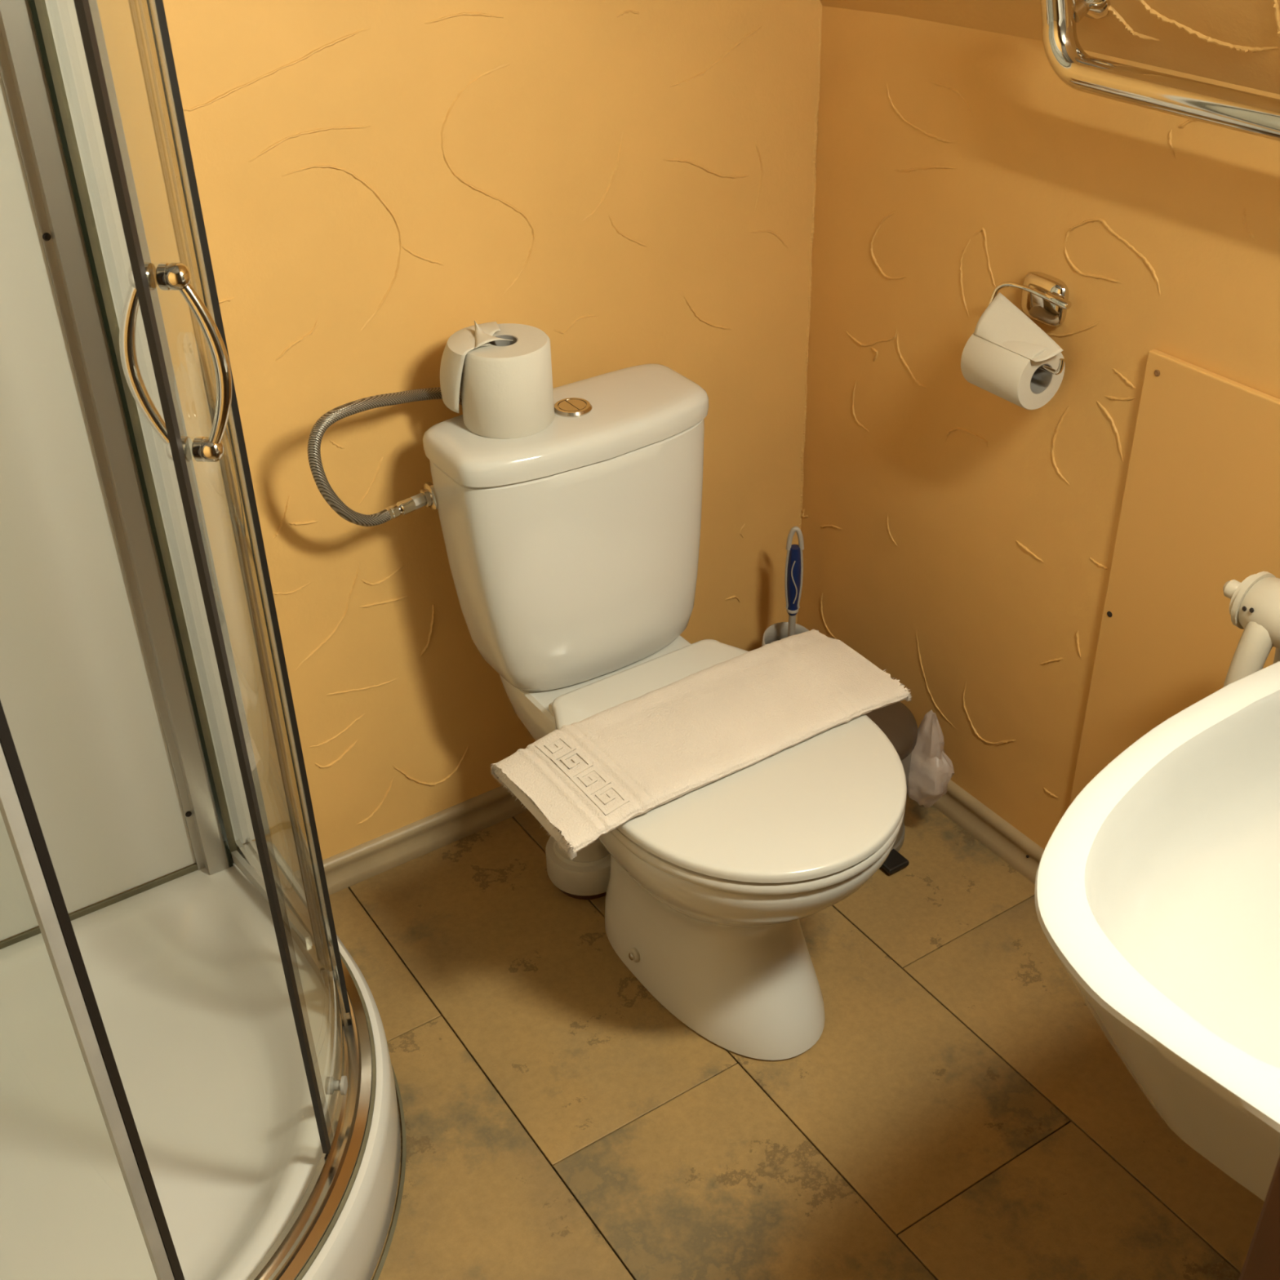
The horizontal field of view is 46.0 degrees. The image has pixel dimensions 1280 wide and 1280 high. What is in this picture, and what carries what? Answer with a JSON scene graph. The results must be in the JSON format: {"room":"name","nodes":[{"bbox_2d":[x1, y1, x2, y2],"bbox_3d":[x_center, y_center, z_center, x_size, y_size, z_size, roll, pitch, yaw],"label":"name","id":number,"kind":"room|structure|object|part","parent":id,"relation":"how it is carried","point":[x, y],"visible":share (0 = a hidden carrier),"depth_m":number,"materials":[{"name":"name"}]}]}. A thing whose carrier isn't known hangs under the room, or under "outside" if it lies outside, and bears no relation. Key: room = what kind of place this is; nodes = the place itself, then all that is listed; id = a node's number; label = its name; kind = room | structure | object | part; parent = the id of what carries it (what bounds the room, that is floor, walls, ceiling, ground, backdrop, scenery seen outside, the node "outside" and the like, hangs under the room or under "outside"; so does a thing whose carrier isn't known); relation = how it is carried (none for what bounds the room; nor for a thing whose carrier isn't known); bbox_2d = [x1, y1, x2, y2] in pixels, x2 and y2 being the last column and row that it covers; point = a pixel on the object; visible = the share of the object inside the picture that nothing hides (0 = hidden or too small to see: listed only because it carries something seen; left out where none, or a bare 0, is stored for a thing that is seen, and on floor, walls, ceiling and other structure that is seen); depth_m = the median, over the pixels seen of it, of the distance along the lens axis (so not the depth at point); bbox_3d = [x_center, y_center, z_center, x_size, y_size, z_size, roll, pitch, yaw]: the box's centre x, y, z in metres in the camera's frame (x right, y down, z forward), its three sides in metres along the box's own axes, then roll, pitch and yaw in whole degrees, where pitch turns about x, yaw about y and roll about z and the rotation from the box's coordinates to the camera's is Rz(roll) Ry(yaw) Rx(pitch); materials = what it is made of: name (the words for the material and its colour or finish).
{"room":"bathroom","nodes":[
{"label":"bathroom","id":0,"kind":"room"},
{"bbox_2d":[0,0,822,942],"bbox_3d":[-0.518,-0.625,1.726,1.985,2.450,0.104,-21,38,-27],"label":"wall","id":1,"kind":"structure","parent":0,"point":[627,183],"depth_m":2.02,"materials":[{"name":"orange paint"}]},
{"bbox_2d":[0,0,270,941],"bbox_3d":[-0.900,-0.443,1.472,0.796,2.053,0.004,-21,38,-27],"label":"wall panel","id":2,"kind":"object","parent":1,"relation":"attached to","point":[77,700],"visible":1,"depth_m":1.88,"materials":[{"name":"grey"}]},
{"bbox_2d":[293,785,528,895],"bbox_3d":[-0.126,0.228,2.501,0.983,0.054,0.020,-21,38,-27],"label":"baseboard","id":3,"kind":"structure","parent":1,"relation":"attached to","point":[350,867],"depth_m":2.38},
{"bbox_2d":[328,792,1264,1279],"bbox_3d":[0.195,0.943,1.518,1.985,0.060,2.600,-21,38,-27],"label":"floor","id":4,"kind":"structure","parent":0,"point":[959,1109],"depth_m":1.96,"materials":[{"name":"brown tile"}]},
{"bbox_2d":[0,840,405,1279],"bbox_3d":[-0.650,0.652,1.802,0.804,0.146,0.798,-21,38,-27],"label":"shower tray","id":5,"kind":"object","parent":4,"relation":"on","point":[184,969],"visible":0.8,"depth_m":1.91,"materials":[{"name":"grey plastic"}]},
{"bbox_2d":[0,0,376,1279],"bbox_3d":[-0.542,-0.219,1.194,0.405,1.990,1.102,4,34,9],"label":"shower enclosure","id":6,"kind":"object","parent":5,"relation":"on","point":[110,383],"visible":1,"depth_m":1.61,"materials":[{"name":"silver metal"}]},
{"bbox_3d":[-0.391,-0.285,1.184,0.019,0.021,0.021,1,34,4],"label":"handle mount","id":7,"kind":"part","parent":6,"relation":"part of","materials":[{"name":"silver metal"}]},
{"bbox_3d":[-0.403,-0.223,1.226,0.036,0.155,0.013,1,34,4],"label":"handle","id":8,"kind":"part","parent":6,"relation":"part of","materials":[{"name":"silver metal"}]},
{"bbox_3d":[-0.364,-0.285,1.182,0.023,0.021,0.021,1,34,4],"label":"handle mount","id":9,"kind":"part","parent":6,"relation":"part of","materials":[{"name":"silver metal"}]},
{"bbox_3d":[-0.388,-0.161,1.267,0.019,0.021,0.021,1,34,4],"label":"handle mount","id":10,"kind":"part","parent":6,"relation":"part of","materials":[{"name":"silver metal"}]},
{"bbox_3d":[-0.349,-0.222,1.222,0.034,0.155,0.013,1,34,4],"label":"handle","id":11,"kind":"part","parent":6,"relation":"part of","materials":[{"name":"silver metal"}]},
{"bbox_3d":[-0.361,-0.160,1.265,0.023,0.021,0.021,1,34,4],"label":"handle mount","id":12,"kind":"part","parent":6,"relation":"part of","materials":[{"name":"silver metal"}]},
{"bbox_3d":[-0.409,-0.298,1.317,0.118,1.918,0.282,-21,38,-27],"label":"sliding door","id":13,"kind":"part","parent":6,"relation":"part of","materials":[{"name":"clear glass"}]},
{"bbox_3d":[-0.492,-0.418,1.513,0.020,1.929,0.358,-22,39,-28],"label":"fixed panel","id":14,"kind":"part","parent":6,"relation":"part of","materials":[{"name":"clear glass"}]},
{"bbox_2d":[545,836,610,899],"bbox_3d":[-0.083,0.286,2.283,0.125,0.196,0.124,8,35,14],"label":"pipe","id":15,"kind":"object","parent":4,"relation":"on","point":[585,877],"visible":0.27,"depth_m":2.27,"materials":[{"name":"beige plastic"}]},
{"bbox_2d":[560,889,606,899],"bbox_3d":[-0.081,0.361,2.333,0.100,0.016,0.100,-21,38,-27],"label":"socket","id":16,"kind":"object","parent":15,"relation":"attached to","point":[576,894],"depth_m":2.28,"materials":[{"name":"white plastic"}]},
{"bbox_2d":[419,363,906,1060],"bbox_3d":[0.060,0.122,2.019,0.392,0.756,0.693,-21,38,-27],"label":"toilet","id":17,"kind":"object","parent":4,"relation":"on","point":[572,545],"visible":0.84,"depth_m":1.99,"materials":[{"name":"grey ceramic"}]},
{"bbox_2d":[307,386,462,526],"bbox_3d":[-0.304,-0.257,1.970,0.044,0.183,0.310,20,39,29],"label":"supply hose","id":18,"kind":"object","parent":17,"relation":"attached to","point":[407,505],"visible":0.84,"depth_m":1.90,"materials":[{"name":"metal"}]},
{"bbox_2d":[419,481,438,510],"bbox_3d":[-0.283,-0.191,2.015,0.017,0.038,0.038,-21,38,-27],"label":"washer","id":19,"kind":"object","parent":17,"relation":"in","point":[429,491],"depth_m":2.00,"materials":[{"name":"silver metal"}]},
{"bbox_2d":[440,320,554,439],"bbox_3d":[-0.187,-0.344,1.940,0.149,0.130,0.124,3,34,7],"label":"toilet roll","id":20,"kind":"object","parent":17,"relation":"on","point":[502,372],"visible":1,"depth_m":1.90,"materials":[{"name":"beige paper"}]},
{"bbox_3d":[-0.088,-0.289,2.005,0.384,0.039,0.177,-21,38,-27],"label":"cistern lid","id":21,"kind":"part","parent":17,"relation":"part of","materials":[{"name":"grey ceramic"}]},
{"bbox_2d":[490,628,912,860],"bbox_3d":[0.087,0.114,1.964,0.542,0.042,0.206,-21,38,-27],"label":"folded towel","id":22,"kind":"object","parent":17,"relation":"on","point":[582,780],"visible":1,"depth_m":1.93,"materials":[{"name":"beige fabric"}]},
{"bbox_3d":[0.120,0.149,1.931,0.389,0.017,0.478,-21,38,-27],"label":"seat lid","id":23,"kind":"part","parent":17,"relation":"part of","materials":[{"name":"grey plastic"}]},
{"bbox_2d":[761,622,808,646],"bbox_3d":[0.254,0.081,2.567,0.114,0.208,0.114,-21,38,-27],"label":"brush holder","id":24,"kind":"object","parent":4,"relation":"on","point":[778,631],"visible":0.12,"depth_m":2.55,"materials":[{"name":"grey plastic"}]},
{"bbox_2d":[784,526,804,636],"bbox_3d":[0.251,-0.009,2.499,0.068,0.409,0.068,-21,38,-27],"label":"toilet brush","id":25,"kind":"object","parent":24,"relation":"in","point":[793,573],"visible":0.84,"depth_m":2.43,"materials":[{"name":"blue plastic"}]},
{"bbox_3d":[0.252,0.020,2.518,0.015,0.160,0.015,-21,38,-27],"label":"stem","id":26,"kind":"part","parent":25,"relation":"part of","materials":[{"name":"grey plastic"}]},
{"bbox_2d":[865,701,954,874],"bbox_3d":[0.351,0.211,2.341,0.206,0.237,0.210,-21,38,-27],"label":"pedal bin","id":27,"kind":"object","parent":4,"relation":"on","point":[928,771],"visible":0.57,"depth_m":2.29,"materials":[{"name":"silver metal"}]},
{"bbox_3d":[0.331,0.128,2.292,0.181,0.038,0.181,-21,38,-27],"label":"lid","id":28,"kind":"part","parent":27,"relation":"part of","materials":[{"name":"plastic"}]},
{"bbox_2d":[796,5,1279,849],"bbox_3d":[0.967,0.138,1.603,0.103,1.250,2.400,-21,38,-27],"label":"wall","id":29,"kind":"structure","parent":0,"point":[959,537],"depth_m":2.07,"materials":[{"name":"orange paint"}]},
{"bbox_2d":[932,779,1044,884],"bbox_3d":[0.678,0.403,2.204,0.020,0.054,1.478,-21,38,-27],"label":"baseboard","id":30,"kind":"structure","parent":29,"relation":"attached to","point":[984,824],"depth_m":2.36,"materials":[{"name":"beige plastic"}]},
{"bbox_2d":[986,271,1071,374],"bbox_3d":[0.503,-0.404,1.901,0.063,0.091,0.146,-21,38,-27],"label":"paper holder","id":31,"kind":"object","parent":29,"relation":"attached to","point":[1044,299],"visible":0.73,"depth_m":1.90,"materials":[{"name":"silver metal"}]},
{"bbox_2d":[960,292,1064,409],"bbox_3d":[0.479,-0.363,1.911,0.083,0.122,0.118,-21,38,-27],"label":"toilet roll","id":32,"kind":"object","parent":31,"relation":"hanging from","point":[1003,356],"visible":0.98,"depth_m":1.90,"materials":[{"name":"beige paper"}]},
{"bbox_3d":[0.511,-0.433,1.918,0.017,0.062,0.073,-21,38,-27],"label":"plate","id":33,"kind":"part","parent":31,"relation":"part of","materials":[{"name":"silver metal"}]},
{"bbox_2d":[1068,348,1279,806],"bbox_3d":[0.847,0.183,1.737,0.013,0.822,0.830,-21,38,-27],"label":"board","id":34,"kind":"object","parent":29,"relation":"attached to","point":[1200,512],"visible":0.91,"depth_m":1.85,"materials":[{"name":"brown"}]},
{"bbox_2d":[1034,661,1279,1201],"bbox_3d":[0.642,0.190,1.268,0.764,0.152,0.392,-21,38,-27],"label":"washbasin","id":35,"kind":"object","parent":34,"relation":"attached to","point":[1157,892],"visible":0.99,"depth_m":1.24,"materials":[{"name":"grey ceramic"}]},
{"bbox_2d":[819,0,1279,94],"bbox_3d":[0.592,-0.732,0.748,0.777,1.291,2.400,-21,38,-27],"label":"ceiling","id":36,"kind":"structure","parent":0,"point":[1233,42],"depth_m":1.62,"materials":[{"name":"paint"}]},
{"bbox_2d":[1040,0,1279,141],"bbox_3d":[0.656,-0.530,1.436,0.083,0.125,0.713,-21,38,-27],"label":"towel rail","id":37,"kind":"object","parent":36,"relation":"attached to","point":[1248,113],"visible":1,"depth_m":1.59,"materials":[{"name":"silver metal"}]},
{"bbox_2d":[1222,571,1279,687],"bbox_3d":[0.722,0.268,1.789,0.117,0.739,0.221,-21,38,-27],"label":"faucet","id":38,"kind":"object","parent":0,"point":[1255,602],"visible":0.18,"depth_m":1.62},
{"bbox_3d":[1.013,0.463,0.796,0.957,1.600,0.922,-21,38,-27],"label":"wall","id":39,"kind":"structure","parent":0,"visible":0},
{"bbox_2d":[1238,1155,1279,1279],"bbox_3d":[0.419,0.413,0.860,0.060,1.540,0.150,-21,38,-27],"label":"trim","id":40,"kind":"structure","parent":39,"relation":"attached to","point":[1262,1261],"depth_m":0.86,"materials":[{"name":"brown wood"}]}
]}

